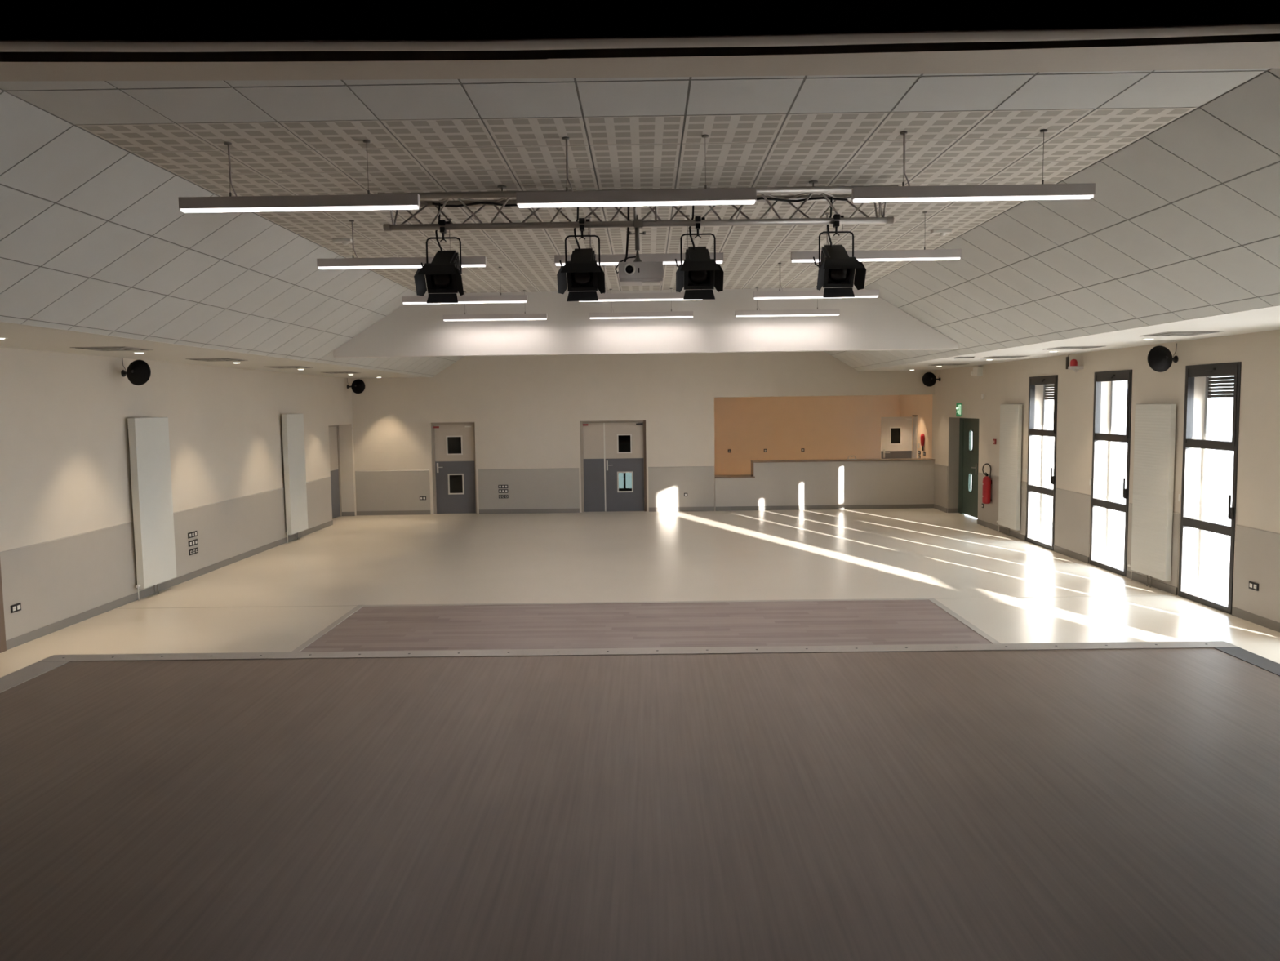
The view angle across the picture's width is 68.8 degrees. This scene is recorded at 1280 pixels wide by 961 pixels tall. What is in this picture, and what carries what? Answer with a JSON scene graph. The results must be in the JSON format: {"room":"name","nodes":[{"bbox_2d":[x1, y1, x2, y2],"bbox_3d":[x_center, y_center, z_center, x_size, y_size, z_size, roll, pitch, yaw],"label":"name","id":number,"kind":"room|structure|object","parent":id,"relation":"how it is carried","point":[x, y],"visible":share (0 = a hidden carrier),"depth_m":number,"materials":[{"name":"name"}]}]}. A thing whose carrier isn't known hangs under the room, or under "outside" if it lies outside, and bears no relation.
{"room":"community hall","nodes":[
{"label":"community hall","id":0,"kind":"room"},
{"bbox_2d":[0,346,356,551],"bbox_3d":[-6.937,-0.042,13.118,0.420,3.350,17.817,-1,5,0],"label":"wall","id":1,"kind":"structure","parent":0,"point":[65,467],"depth_m":12.25,"materials":[{"name":"beige paint"}]},
{"bbox_2d":[0,561,6,653],"bbox_3d":[-6.727,0.607,9.727,0.030,2.400,0.095,-1,5,0],"label":"trim","id":2,"kind":"structure","parent":1,"relation":"attached to","point":[2,633],"depth_m":9.80,"materials":[{"name":"grey"}]},
{"bbox_2d":[10,602,21,613],"bbox_3d":[-6.709,1.371,10.042,0.017,0.083,0.154,-1,5,0],"label":"wall socket","id":3,"kind":"object","parent":1,"relation":"attached to","point":[15,607],"visible":1,"depth_m":10.04,"materials":[{"name":"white plastic"}]},
{"bbox_2d":[120,357,151,385],"bbox_3d":[-6.527,-1.409,12.068,0.480,0.366,0.339,-1,5,0],"label":"round speaker","id":4,"kind":"object","parent":1,"relation":"attached to","point":[138,372],"visible":1,"depth_m":11.97},
{"bbox_2d":[127,417,176,600],"bbox_3d":[-6.655,0.355,12.694,0.140,2.419,0.930,-1,5,0],"label":"panel radiator","id":5,"kind":"object","parent":1,"relation":"attached to","point":[148,437],"visible":1,"depth_m":12.61,"materials":[{"name":"white metal"}]},
{"bbox_2d":[0,476,332,640],"bbox_3d":[-6.712,1.069,12.396,0.012,1.047,15.600,-1,5,0],"label":"wainscoting","id":6,"kind":"structure","parent":1,"relation":"attached to","point":[57,580],"depth_m":11.89,"materials":[{"name":"paint"}]},
{"bbox_2d":[5,520,333,649],"bbox_3d":[-6.701,1.541,12.434,0.020,0.100,15.600,-1,5,0],"label":"baseboard","id":7,"kind":"structure","parent":1,"relation":"attached to","point":[24,638],"depth_m":12.52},
{"bbox_2d":[187,530,197,538],"bbox_3d":[-6.690,0.808,13.949,0.017,0.083,0.284,-1,5,0],"label":"wall socket","id":8,"kind":"object","parent":1,"relation":"attached to","point":[193,534],"visible":1,"depth_m":13.94,"materials":[{"name":"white plastic"}]},
{"bbox_2d":[188,538,197,546],"bbox_3d":[-6.688,0.931,13.958,0.017,0.083,0.261,-1,5,0],"label":"wall socket","id":9,"kind":"object","parent":1,"relation":"attached to","point":[193,542],"visible":1,"depth_m":13.96,"materials":[{"name":"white plastic"}]},
{"bbox_2d":[188,547,198,555],"bbox_3d":[-6.687,1.060,13.968,0.017,0.081,0.284,-1,5,0],"label":"wall socket","id":10,"kind":"object","parent":1,"relation":"attached to","point":[195,550],"visible":1,"depth_m":13.96,"materials":[{"name":"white plastic"}]},
{"bbox_2d":[281,413,307,542],"bbox_3d":[-6.625,-0.064,17.857,0.140,2.419,0.930,-1,5,0],"label":"panel radiator","id":11,"kind":"object","parent":1,"relation":"attached to","point":[292,424],"visible":1,"depth_m":17.74,"materials":[{"name":"white metal"}]},
{"bbox_2d":[328,425,342,518],"bbox_3d":[-7.036,-0.199,20.943,0.120,2.200,1.580,-1,5,0],"label":"door","id":12,"kind":"structure","parent":1,"relation":"in","point":[334,444],"depth_m":21.45,"materials":[{"name":"wood"}]},
{"bbox_2d":[342,511,355,515],"bbox_3d":[-6.808,0.782,21.797,0.300,0.100,0.015,-1,5,0],"label":"trim","id":13,"kind":"structure","parent":1,"relation":"attached to","point":[344,513],"depth_m":21.79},
{"bbox_2d":[346,377,364,393],"bbox_3d":[-6.474,-2.156,21.258,0.480,0.366,0.339,-1,5,0],"label":"round speaker","id":14,"kind":"object","parent":1,"relation":"attached to","point":[357,386],"visible":0.99,"depth_m":21.16},
{"bbox_2d":[0,648,1279,960],"bbox_3d":[0.029,1.441,1.471,9.800,0.012,8.700,-1,5,0],"label":"floor","id":15,"kind":"structure","parent":0,"point":[1089,804],"depth_m":3.58,"materials":[{"name":"wood"}]},
{"bbox_2d":[0,67,1279,377],"bbox_3d":[-0.043,-2.310,12.944,14.269,1.111,17.357,-1,5,0],"label":"ceiling","id":16,"kind":"structure","parent":0,"point":[1180,229],"depth_m":6.85,"materials":[{"name":"tile"}]},
{"bbox_2d":[70,346,153,351],"bbox_3d":[-5.830,-1.454,10.329,0.600,0.012,0.580,-1,5,0],"label":"ceiling vent","id":17,"kind":"object","parent":16,"relation":"in","point":[117,348],"visible":1,"depth_m":10.25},
{"bbox_2d":[185,358,248,361],"bbox_3d":[-5.815,-1.660,12.861,0.600,0.012,0.580,-1,5,0],"label":"ceiling vent","id":18,"kind":"object","parent":16,"relation":"in","point":[198,359],"visible":1,"depth_m":12.70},
{"bbox_2d":[264,365,313,368],"bbox_3d":[-5.801,-1.869,15.433,0.600,0.012,0.580,-1,5,0],"label":"ceiling vent","id":19,"kind":"object","parent":16,"relation":"in","point":[291,366],"visible":1,"depth_m":15.31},
{"bbox_2d":[178,139,420,213],"bbox_3d":[-2.166,-1.932,5.925,1.520,0.425,0.056,-1,5,0],"label":"pendant lamp","id":20,"kind":"object","parent":16,"relation":"hanging from","point":[230,203],"visible":1,"depth_m":5.91,"materials":[{"name":"grey metal"}]},
{"bbox_2d":[180,204,418,213],"bbox_3d":[-2.163,-1.728,5.942,1.500,0.015,0.054,-1,5,0],"label":"diffuser","id":21,"kind":"object","parent":20,"relation":"attached to","point":[184,208],"depth_m":5.92,"materials":[{"name":"plastic"}]},
{"bbox_2d":[322,371,359,373],"bbox_3d":[-5.785,-2.083,18.074,0.600,0.012,0.580,-1,5,0],"label":"ceiling vent","id":22,"kind":"object","parent":16,"relation":"in","point":[343,371],"visible":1,"depth_m":17.88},
{"bbox_2d":[332,238,352,244],"bbox_3d":[-2.968,-2.381,9.335,0.180,0.056,0.100,-1,5,0],"label":"detector","id":23,"kind":"object","parent":16,"relation":"attached to","point":[344,241],"visible":0.89,"depth_m":9.29,"materials":[{"name":"white plastic"}]},
{"bbox_2d":[316,218,486,269],"bbox_3d":[-2.151,-2.134,8.417,1.520,0.425,0.056,-1,5,0],"label":"pendant lamp","id":24,"kind":"object","parent":16,"relation":"hanging from","point":[467,261],"visible":0.87,"depth_m":8.40,"materials":[{"name":"grey metal"}]},
{"bbox_2d":[318,264,485,269],"bbox_3d":[-2.148,-1.930,8.434,1.500,0.015,0.054,-1,5,0],"label":"diffuser","id":25,"kind":"object","parent":24,"relation":"attached to","point":[320,266],"depth_m":8.41,"materials":[{"name":"plastic"}]},
{"bbox_2d":[401,293,431,303],"bbox_3d":[-2.717,-2.212,11.374,0.350,0.117,0.056,-1,5,0],"label":"pendant lamp","id":26,"kind":"object","parent":16,"relation":"hanging from","point":[406,300],"depth_m":11.35,"materials":[{"name":"grey metal"}]},
{"bbox_2d":[435,286,527,303],"bbox_3d":[-1.924,-2.252,11.366,1.104,0.189,0.056,-1,5,0],"label":"pendant lamp","id":27,"kind":"object","parent":16,"relation":"hanging from","point":[500,298],"depth_m":11.34,"materials":[{"name":"grey metal"}]},
{"bbox_2d":[403,300,526,303],"bbox_3d":[-2.132,-2.169,11.374,1.500,0.015,0.054,-1,5,0],"label":"diffuser","id":28,"kind":"object","parent":27,"relation":"attached to","point":[404,301],"depth_m":11.35,"materials":[{"name":"plastic"}]},
{"bbox_2d":[442,289,546,320],"bbox_3d":[-2.121,-2.559,13.650,1.520,0.425,0.056,-1,5,0],"label":"pendant lamp","id":29,"kind":"object","parent":16,"relation":"hanging from","point":[525,316],"visible":0.92,"depth_m":13.64,"materials":[{"name":"grey metal"}]},
{"bbox_2d":[443,318,546,320],"bbox_3d":[-2.119,-2.355,13.666,1.500,0.015,0.054,-1,5,0],"label":"diffuser","id":30,"kind":"object","parent":29,"relation":"attached to","point":[445,319],"depth_m":13.64,"materials":[{"name":"plastic"}]},
{"bbox_2d":[515,133,756,207],"bbox_3d":[-0.026,-1.960,5.911,1.520,0.425,0.056,-1,5,0],"label":"pendant lamp","id":31,"kind":"object","parent":16,"relation":"hanging from","point":[566,198],"visible":1,"depth_m":5.90,"materials":[{"name":"grey metal"}]},
{"bbox_2d":[517,200,755,207],"bbox_3d":[-0.023,-1.756,5.928,1.500,0.015,0.054,-1,5,0],"label":"diffuser","id":32,"kind":"object","parent":31,"relation":"attached to","point":[521,203],"depth_m":5.90,"materials":[{"name":"plastic"}]},
{"bbox_2d":[377,180,898,231],"bbox_3d":[-0.016,-2.115,7.213,3.925,0.326,0.346,-1,5,0],"label":"lighting truss","id":33,"kind":"object","parent":16,"relation":"hanging from","point":[802,190],"visible":0.6,"depth_m":7.18,"materials":[{"name":"metal"}]},
{"bbox_2d":[413,202,463,303],"bbox_3d":[-1.521,-1.756,7.205,0.359,0.785,0.490,-1,5,0],"label":"spotlight","id":34,"kind":"object","parent":33,"relation":"hanging from","point":[443,277],"visible":0.99,"depth_m":7.15,"materials":[{"name":"black paint"}]},
{"bbox_2d":[556,206,605,301],"bbox_3d":[-0.446,-1.770,7.197,0.359,0.785,0.490,-1,5,0],"label":"spotlight","id":35,"kind":"object","parent":33,"relation":"hanging from","point":[583,273],"visible":0.98,"depth_m":7.14,"materials":[{"name":"black paint"}]},
{"bbox_2d":[614,205,663,285],"bbox_3d":[-0.013,-1.832,7.188,0.376,0.631,0.294,-1,5,0],"label":"projector","id":36,"kind":"object","parent":33,"relation":"hanging from","point":[637,273],"visible":0.99,"depth_m":7.09,"materials":[{"name":"white plastic"}]},
{"bbox_2d":[675,204,724,299],"bbox_3d":[0.447,-1.782,7.191,0.359,0.785,0.490,-1,5,0],"label":"spotlight","id":37,"kind":"object","parent":33,"relation":"hanging from","point":[697,271],"visible":1,"depth_m":7.14,"materials":[{"name":"black paint"}]},
{"bbox_2d":[813,196,866,297],"bbox_3d":[1.514,-1.796,7.184,0.359,0.785,0.490,-1,5,0],"label":"spotlight","id":38,"kind":"object","parent":33,"relation":"hanging from","point":[837,269],"visible":0.99,"depth_m":7.13,"materials":[{"name":"black paint"}]},
{"bbox_2d":[595,253,684,265],"bbox_3d":[0.004,-1.990,8.417,0.793,0.095,0.056,-1,5,0],"label":"pendant lamp","id":39,"kind":"object","parent":16,"relation":"hanging from","point":[616,259],"depth_m":8.39,"materials":[{"name":"grey metal"}]},
{"bbox_2d":[555,260,722,266],"bbox_3d":[-0.009,-1.958,8.419,1.500,0.015,0.054,-1,5,0],"label":"diffuser","id":40,"kind":"object","parent":39,"relation":"attached to","point":[602,262],"depth_m":8.39,"materials":[{"name":"plastic"}]},
{"bbox_2d":[596,264,685,301],"bbox_3d":[0.005,-2.401,11.343,1.520,0.425,0.056,-1,5,0],"label":"pendant lamp","id":41,"kind":"object","parent":16,"relation":"hanging from","point":[676,295],"visible":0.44,"depth_m":11.33,"materials":[{"name":"grey metal"}]},
{"bbox_2d":[598,297,685,301],"bbox_3d":[0.008,-2.197,11.360,1.500,0.015,0.054,-1,5,0],"label":"diffuser","id":42,"kind":"object","parent":41,"relation":"attached to","point":[599,299],"depth_m":11.33,"materials":[{"name":"plastic"}]},
{"bbox_2d":[589,288,693,319],"bbox_3d":[0.018,-2.587,13.635,1.520,0.425,0.056,-1,5,0],"label":"pendant lamp","id":43,"kind":"object","parent":16,"relation":"hanging from","point":[671,313],"visible":0.94,"depth_m":13.62,"materials":[{"name":"grey metal"}]},
{"bbox_2d":[590,315,693,319],"bbox_3d":[0.021,-2.383,13.652,1.500,0.015,0.054,-1,5,0],"label":"diffuser","id":44,"kind":"object","parent":43,"relation":"attached to","point":[591,317],"depth_m":13.63,"materials":[{"name":"plastic"}]},
{"bbox_2d":[333,287,958,357],"bbox_3d":[0.074,-2.388,14.033,9.347,0.948,0.200,-1,5,0],"label":"ceiling","id":45,"kind":"structure","parent":16,"relation":"attached to","point":[862,323],"depth_m":13.94,"materials":[{"name":"white paint"}]},
{"bbox_2d":[734,285,839,316],"bbox_3d":[2.148,-2.615,13.621,1.520,0.425,0.056,-1,5,0],"label":"pendant lamp","id":46,"kind":"object","parent":16,"relation":"hanging from","point":[817,312],"visible":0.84,"depth_m":13.61,"materials":[{"name":"grey metal"}]},
{"bbox_2d":[735,313,839,316],"bbox_3d":[2.151,-2.411,13.637,1.500,0.015,0.054,-1,5,0],"label":"diffuser","id":47,"kind":"object","parent":46,"relation":"attached to","point":[736,314],"depth_m":13.61,"materials":[{"name":"plastic"}]},
{"bbox_2d":[791,251,821,262],"bbox_3d":[1.491,-2.009,8.407,0.263,0.090,0.056,-1,5,0],"label":"pendant lamp","id":48,"kind":"object","parent":16,"relation":"hanging from","point":[796,256],"depth_m":8.38,"materials":[{"name":"grey metal"}]},
{"bbox_2d":[753,262,879,298],"bbox_3d":[2.135,-2.429,11.329,1.520,0.425,0.056,-1,5,0],"label":"pendant lamp","id":49,"kind":"object","parent":16,"relation":"hanging from","point":[779,294],"visible":0.84,"depth_m":11.32,"materials":[{"name":"grey metal"}]},
{"bbox_2d":[754,295,878,298],"bbox_3d":[2.138,-2.225,11.345,1.500,0.015,0.054,-1,5,0],"label":"diffuser","id":50,"kind":"object","parent":49,"relation":"attached to","point":[755,296],"depth_m":11.32,"materials":[{"name":"plastic"}]},
{"bbox_2d":[846,246,961,261],"bbox_3d":[2.367,-2.033,8.400,1.023,0.118,0.056,-1,5,0],"label":"pendant lamp","id":51,"kind":"object","parent":16,"relation":"hanging from","point":[897,255],"depth_m":8.37,"materials":[{"name":"grey metal"}]},
{"bbox_2d":[791,257,959,262],"bbox_3d":[2.121,-1.986,8.405,1.500,0.015,0.054,-1,5,0],"label":"diffuser","id":52,"kind":"object","parent":51,"relation":"attached to","point":[793,259],"depth_m":8.38,"materials":[{"name":"plastic"}]},
{"bbox_2d":[930,229,951,235],"bbox_3d":[2.991,-2.459,9.284,0.180,0.056,0.100,-1,5,0],"label":"detector","id":53,"kind":"object","parent":16,"relation":"attached to","point":[941,232],"visible":1,"depth_m":9.24,"materials":[{"name":"white plastic"}]},
{"bbox_2d":[928,363,968,365],"bbox_3d":[5.994,-2.251,18.143,0.600,0.012,0.580,-1,5,0],"label":"ceiling vent","id":54,"kind":"object","parent":16,"relation":"in","point":[949,363],"visible":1,"depth_m":17.98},
{"bbox_2d":[954,356,973,358],"bbox_3d":[5.277,-2.002,15.208,0.260,0.014,0.260,-1,5,0],"label":"ceiling vent","id":55,"kind":"object","parent":16,"relation":"in","point":[956,357],"visible":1,"depth_m":15.18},
{"bbox_2d":[851,128,1095,202],"bbox_3d":[2.104,-1.988,5.896,1.520,0.425,0.056,-1,5,0],"label":"pendant lamp","id":56,"kind":"object","parent":16,"relation":"hanging from","point":[1042,191],"visible":1,"depth_m":5.88,"materials":[{"name":"grey metal"}]},
{"bbox_2d":[853,195,1093,202],"bbox_3d":[2.107,-1.784,5.913,1.500,0.015,0.054,-1,5,0],"label":"diffuser","id":57,"kind":"object","parent":56,"relation":"attached to","point":[856,198],"depth_m":5.89,"materials":[{"name":"plastic"}]},
{"bbox_2d":[980,355,1027,358],"bbox_3d":[5.978,-2.020,15.303,0.600,0.012,0.580,-1,5,0],"label":"ceiling vent","id":58,"kind":"object","parent":16,"relation":"in","point":[992,357],"visible":1,"depth_m":15.22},
{"bbox_2d":[1044,346,1105,349],"bbox_3d":[5.964,-1.820,12.841,0.600,0.012,0.580,-1,5,0],"label":"ceiling vent","id":59,"kind":"object","parent":16,"relation":"in","point":[1069,347],"visible":1,"depth_m":12.73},
{"bbox_2d":[1139,330,1224,336],"bbox_3d":[5.949,-1.611,10.270,0.600,0.012,0.580,-1,5,0],"label":"ceiling vent","id":60,"kind":"object","parent":16,"relation":"in","point":[1168,333],"visible":1,"depth_m":10.17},
{"bbox_2d":[0,507,1279,677],"bbox_3d":[-0.102,1.407,14.788,14.429,0.206,20.850,-1,5,0],"label":"floor","id":61,"kind":"structure","parent":0,"point":[348,563],"depth_m":12.49,"materials":[{"name":"laminate"}]},
{"bbox_2d":[291,597,999,652],"bbox_3d":[0.050,1.762,9.113,7.290,0.012,5.480,-1,5,0],"label":"trim","id":62,"kind":"structure","parent":61,"relation":"on","point":[941,606],"depth_m":11.76,"materials":[{"name":"metal"}]},
{"bbox_2d":[714,457,934,511],"bbox_3d":[4.306,0.086,22.032,5.110,1.145,0.580,-1,5,0],"label":"half wall","id":63,"kind":"structure","parent":61,"relation":"on","point":[899,482],"depth_m":21.77,"materials":[{"name":"paint"}]},
{"bbox_2d":[714,474,755,478],"bbox_3d":[2.213,-0.096,22.029,0.930,0.029,0.580,-1,5,0],"label":"countertop","id":64,"kind":"structure","parent":63,"relation":"on","point":[744,475],"depth_m":21.83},
{"bbox_2d":[751,457,934,462],"bbox_3d":[4.740,-0.472,21.934,4.225,0.027,0.480,-1,5,0],"label":"countertop","id":65,"kind":"structure","parent":63,"relation":"on","point":[898,459],"depth_m":21.71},
{"bbox_2d":[351,351,935,514],"bbox_3d":[-0.131,-1.387,21.817,13.949,4.438,0.220,-1,5,0],"label":"wall","id":66,"kind":"structure","parent":0,"point":[526,411],"depth_m":21.67,"materials":[{"name":"beige paint"}]},
{"bbox_2d":[431,422,476,514],"bbox_3d":[-4.351,-0.293,21.953,1.030,2.150,0.135,-1,5,0],"label":"door","id":67,"kind":"structure","parent":66,"relation":"in","point":[453,443],"depth_m":21.95,"materials":[{"name":"grey wood"}]},
{"bbox_2d":[497,484,507,488],"bbox_3d":[-3.204,0.142,21.828,0.211,0.060,0.017,-1,5,0],"label":"wall socket","id":68,"kind":"object","parent":66,"relation":"attached to","point":[499,486],"visible":1,"depth_m":21.82,"materials":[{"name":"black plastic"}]},
{"bbox_2d":[498,488,507,493],"bbox_3d":[-3.196,0.247,21.837,0.193,0.079,0.017,-1,5,0],"label":"wall socket","id":69,"kind":"object","parent":66,"relation":"attached to","point":[500,491],"visible":1,"depth_m":21.83,"materials":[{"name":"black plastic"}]},
{"bbox_2d":[355,466,714,514],"bbox_3d":[-2.458,0.243,21.847,8.388,1.047,0.012,-1,5,0],"label":"trim","id":70,"kind":"structure","parent":66,"relation":"attached to","point":[558,487],"depth_m":21.84,"materials":[{"name":"paint"}]},
{"bbox_2d":[498,494,508,497],"bbox_3d":[-3.188,0.371,21.847,0.212,0.060,0.017,-1,5,0],"label":"wall socket","id":71,"kind":"object","parent":70,"relation":"attached to","point":[500,495],"visible":1,"depth_m":21.84,"materials":[{"name":"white plastic"}]},
{"bbox_2d":[356,506,714,515],"bbox_3d":[-2.452,0.716,21.881,8.388,0.100,0.020,-1,5,0],"label":"baseboard","id":72,"kind":"structure","parent":66,"relation":"attached to","point":[651,508],"depth_m":21.87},
{"bbox_2d":[579,420,646,511],"bbox_3d":[-0.619,-0.336,21.918,1.534,2.140,0.155,-1,5,0],"label":"door","id":73,"kind":"structure","parent":66,"relation":"in","point":[614,473],"depth_m":21.92,"materials":[{"name":"grey wood"}]},
{"bbox_2d":[115,595,1177,608],"bbox_3d":[0.050,1.544,11.861,13.489,0.001,0.014,-1,5,0],"label":"trim","id":74,"kind":"structure","parent":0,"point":[1159,595],"depth_m":11.84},
{"bbox_2d":[714,395,899,475],"bbox_3d":[4.304,-0.858,23.442,5.517,3.000,2.983,-1,5,0],"label":"wall","id":75,"kind":"structure","parent":0,"point":[826,427],"depth_m":24.70,"materials":[{"name":"orange paint"}]},
{"bbox_2d":[880,414,917,458],"bbox_3d":[6.450,-0.548,23.276,0.830,2.150,0.280,-1,5,0],"label":"door","id":76,"kind":"structure","parent":75,"relation":"in","point":[895,432],"depth_m":23.32,"materials":[{"name":"beige wood"}]},
{"bbox_2d":[1044,384,1053,526],"bbox_3d":[7.803,-0.557,18.522,1.300,3.100,0.200,-1,5,0],"label":"window pane","id":77,"kind":"structure","parent":0,"point":[1050,442],"depth_m":18.43,"materials":[{"name":"glass"}]},
{"bbox_2d":[899,328,1279,606],"bbox_3d":[6.968,-0.338,14.421,0.320,3.350,20.620,-1,5,0],"label":"wall","id":78,"kind":"structure","parent":0,"point":[1258,477],"depth_m":13.87,"materials":[{"name":"beige paint"}]},
{"bbox_2d":[920,433,924,450],"bbox_3d":[6.825,-0.926,22.561,0.094,0.412,0.167,-1,5,0],"label":"fire extinguisher","id":79,"kind":"object","parent":78,"relation":"attached to","point":[922,436],"visible":1,"depth_m":22.50,"materials":[{"name":"red metal"}]},
{"bbox_2d":[922,370,940,386],"bbox_3d":[6.602,-2.304,21.121,0.480,0.366,0.339,-1,5,0],"label":"round speaker","id":80,"kind":"object","parent":78,"relation":"attached to","point":[929,379],"visible":1,"depth_m":21.02},
{"bbox_2d":[947,508,958,512],"bbox_3d":[6.980,0.672,20.827,0.230,0.100,0.012,-1,5,0],"label":"trim","id":81,"kind":"structure","parent":78,"relation":"attached to","point":[949,510],"depth_m":20.82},
{"bbox_2d":[947,417,959,508],"bbox_3d":[6.968,-0.389,20.746,0.235,2.028,0.007,-1,5,0],"label":"trim","id":82,"kind":"structure","parent":78,"relation":"attached to","point":[953,422],"depth_m":20.74,"materials":[{"name":"paint"}]},
{"bbox_2d":[955,403,963,416],"bbox_3d":[6.789,-1.505,19.865,0.082,0.280,0.310,-1,5,0],"label":"exit sign","id":83,"kind":"object","parent":78,"relation":"attached to","point":[959,407],"visible":1,"depth_m":19.80,"materials":[{"name":"green plastic"}]},
{"bbox_2d":[958,417,978,518],"bbox_3d":[7.081,-0.265,19.814,0.130,2.128,1.880,-1,5,0],"label":"door","id":84,"kind":"structure","parent":78,"relation":"in","point":[968,458],"depth_m":20.16,"materials":[{"name":"green paint"}]},
{"bbox_2d":[970,367,982,376],"bbox_3d":[6.763,-2.187,18.817,0.110,0.170,0.520,-1,5,0],"label":"emergency light","id":85,"kind":"object","parent":78,"relation":"attached to","point":[977,371],"visible":1,"depth_m":18.60,"materials":[{"name":"white plastic"}]},
{"bbox_2d":[982,462,991,503],"bbox_3d":[6.748,0.057,18.142,0.179,0.786,0.180,2,6,34],"label":"fire extinguisher","id":86,"kind":"object","parent":78,"relation":"attached to","point":[987,482],"visible":1,"depth_m":18.10,"materials":[{"name":"red metal"}]},
{"bbox_2d":[996,404,1022,536],"bbox_3d":[6.778,-0.189,17.128,0.100,2.419,0.930,-1,5,0],"label":"panel radiator","id":87,"kind":"object","parent":78,"relation":"attached to","point":[1011,415],"visible":1,"depth_m":16.99,"materials":[{"name":"white metal"}]},
{"bbox_2d":[1026,374,1057,551],"bbox_3d":[6.930,-0.323,15.852,0.355,2.890,1.110,-1,5,0],"label":"window","id":88,"kind":"structure","parent":78,"relation":"in","point":[1046,380],"depth_m":16.24,"materials":[{"name":"metal"}]},
{"bbox_2d":[1044,384,1053,399],"bbox_3d":[7.056,-1.566,15.750,0.070,0.400,1.110,-1,5,0],"label":"roller shutter","id":89,"kind":"object","parent":88,"relation":"attached to","point":[1046,386],"depth_m":16.10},
{"bbox_2d":[1066,353,1084,372],"bbox_3d":[6.698,-1.817,14.419,0.190,0.303,0.273,-1,5,0],"label":"beacon","id":90,"kind":"object","parent":78,"relation":"attached to","point":[1073,362],"visible":0.98,"depth_m":14.31,"materials":[{"name":"red plastic"}]},
{"bbox_2d":[933,463,1279,622],"bbox_3d":[6.809,0.822,13.154,0.012,1.047,17.305,-1,5,0],"label":"wainscoting","id":91,"kind":"structure","parent":78,"relation":"attached to","point":[1257,551],"depth_m":11.91,"materials":[{"name":"paint"}]},
{"bbox_2d":[933,503,1279,632],"bbox_3d":[6.811,1.294,13.192,0.020,0.100,17.305,-1,5,0],"label":"baseboard","id":92,"kind":"structure","parent":78,"relation":"attached to","point":[1255,619],"depth_m":12.55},
{"bbox_2d":[1089,369,1132,577],"bbox_3d":[6.917,-0.133,13.509,0.355,2.890,1.070,-1,5,0],"label":"window","id":93,"kind":"structure","parent":78,"relation":"in","point":[1123,375],"depth_m":13.89,"materials":[{"name":"metal"}]},
{"bbox_2d":[1127,404,1176,587],"bbox_3d":[6.751,0.202,12.324,0.100,2.419,0.930,-1,5,0],"label":"panel radiator","id":94,"kind":"object","parent":78,"relation":"attached to","point":[1154,424],"visible":1,"depth_m":12.20,"materials":[{"name":"metal"}]},
{"bbox_2d":[1147,342,1177,372],"bbox_3d":[6.548,-1.536,11.672,0.480,0.366,0.339,-1,5,0],"label":"round speaker","id":95,"kind":"object","parent":78,"relation":"attached to","point":[1160,358],"visible":1,"depth_m":11.57},
{"bbox_2d":[1177,361,1241,614],"bbox_3d":[6.904,0.058,11.157,0.355,2.890,1.070,-1,5,0],"label":"window","id":96,"kind":"structure","parent":78,"relation":"in","point":[1231,371],"depth_m":11.41,"materials":[{"name":"metal"}]},
{"bbox_2d":[1207,375,1234,397],"bbox_3d":[7.029,-1.185,11.056,0.070,0.400,1.070,-1,5,0],"label":"roller shutter","id":97,"kind":"object","parent":96,"relation":"attached to","point":[1217,381],"depth_m":11.29,"materials":[{"name":"metal"}]},
{"bbox_2d":[1248,581,1258,591],"bbox_3d":[6.779,1.166,10.320,0.017,0.083,0.154,-1,5,0],"label":"wall socket","id":98,"kind":"object","parent":78,"relation":"attached to","point":[1252,585],"visible":1,"depth_m":10.30,"materials":[{"name":"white plastic"}]},
{"bbox_3d":[-0.028,-2.332,0.378,10.000,1.012,7.330,-1,5,0],"label":"ceiling","id":99,"kind":"structure","parent":0,"visible":0},
{"bbox_2d":[0,0,1279,52],"bbox_3d":[-0.006,-2.325,3.598,7.200,1.249,0.128,-1,5,0],"label":"stage curtain","id":100,"kind":"object","parent":99,"relation":"hanging from","point":[25,25],"visible":1,"depth_m":3.59,"materials":[{"name":"black fabric"}]},
{"bbox_3d":[-0.071,0.059,4.299,14.269,4.388,0.300,-1,5,0],"label":"wall","id":101,"kind":"structure","parent":0,"visible":0},
{"bbox_2d":[0,33,1279,80],"bbox_3d":[-0.078,-1.974,4.133,7.440,0.307,0.302,-1,5,0],"label":"ceiling beam","id":102,"kind":"structure","parent":101,"relation":"attached to","point":[1242,51],"depth_m":4.08,"materials":[{"name":"paint"}]},
{"label":"outside","id":103,"kind":"structure","parent":0,"visible":0},
{"bbox_2d":[966,434,1233,604],"bbox_3d":[33.635,0.976,14.937,52.966,0.220,110.000,-1,5,0],"label":"ground","id":104,"kind":"structure","parent":103,"point":[1220,461],"depth_m":19.40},
{"bbox_2d":[1115,402,1233,440],"bbox_3d":[30.408,-2.394,42.273,0.300,2.300,75.000,-1,5,0],"label":"wall","id":105,"kind":"structure","parent":104,"relation":"on","point":[1221,413],"depth_m":49.03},
{"bbox_3d":[0.036,1.910,1.575,9.800,0.938,8.830,-1,5,0],"label":"stage base","id":106,"kind":"object","parent":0,"visible":0},
{"bbox_2d":[0,640,1279,693],"bbox_3d":[-0.027,1.156,5.251,7.465,0.066,1.420,-1,5,0],"label":"trim","id":107,"kind":"structure","parent":106,"relation":"attached to","point":[9,681],"depth_m":5.86,"materials":[{"name":"metal"}]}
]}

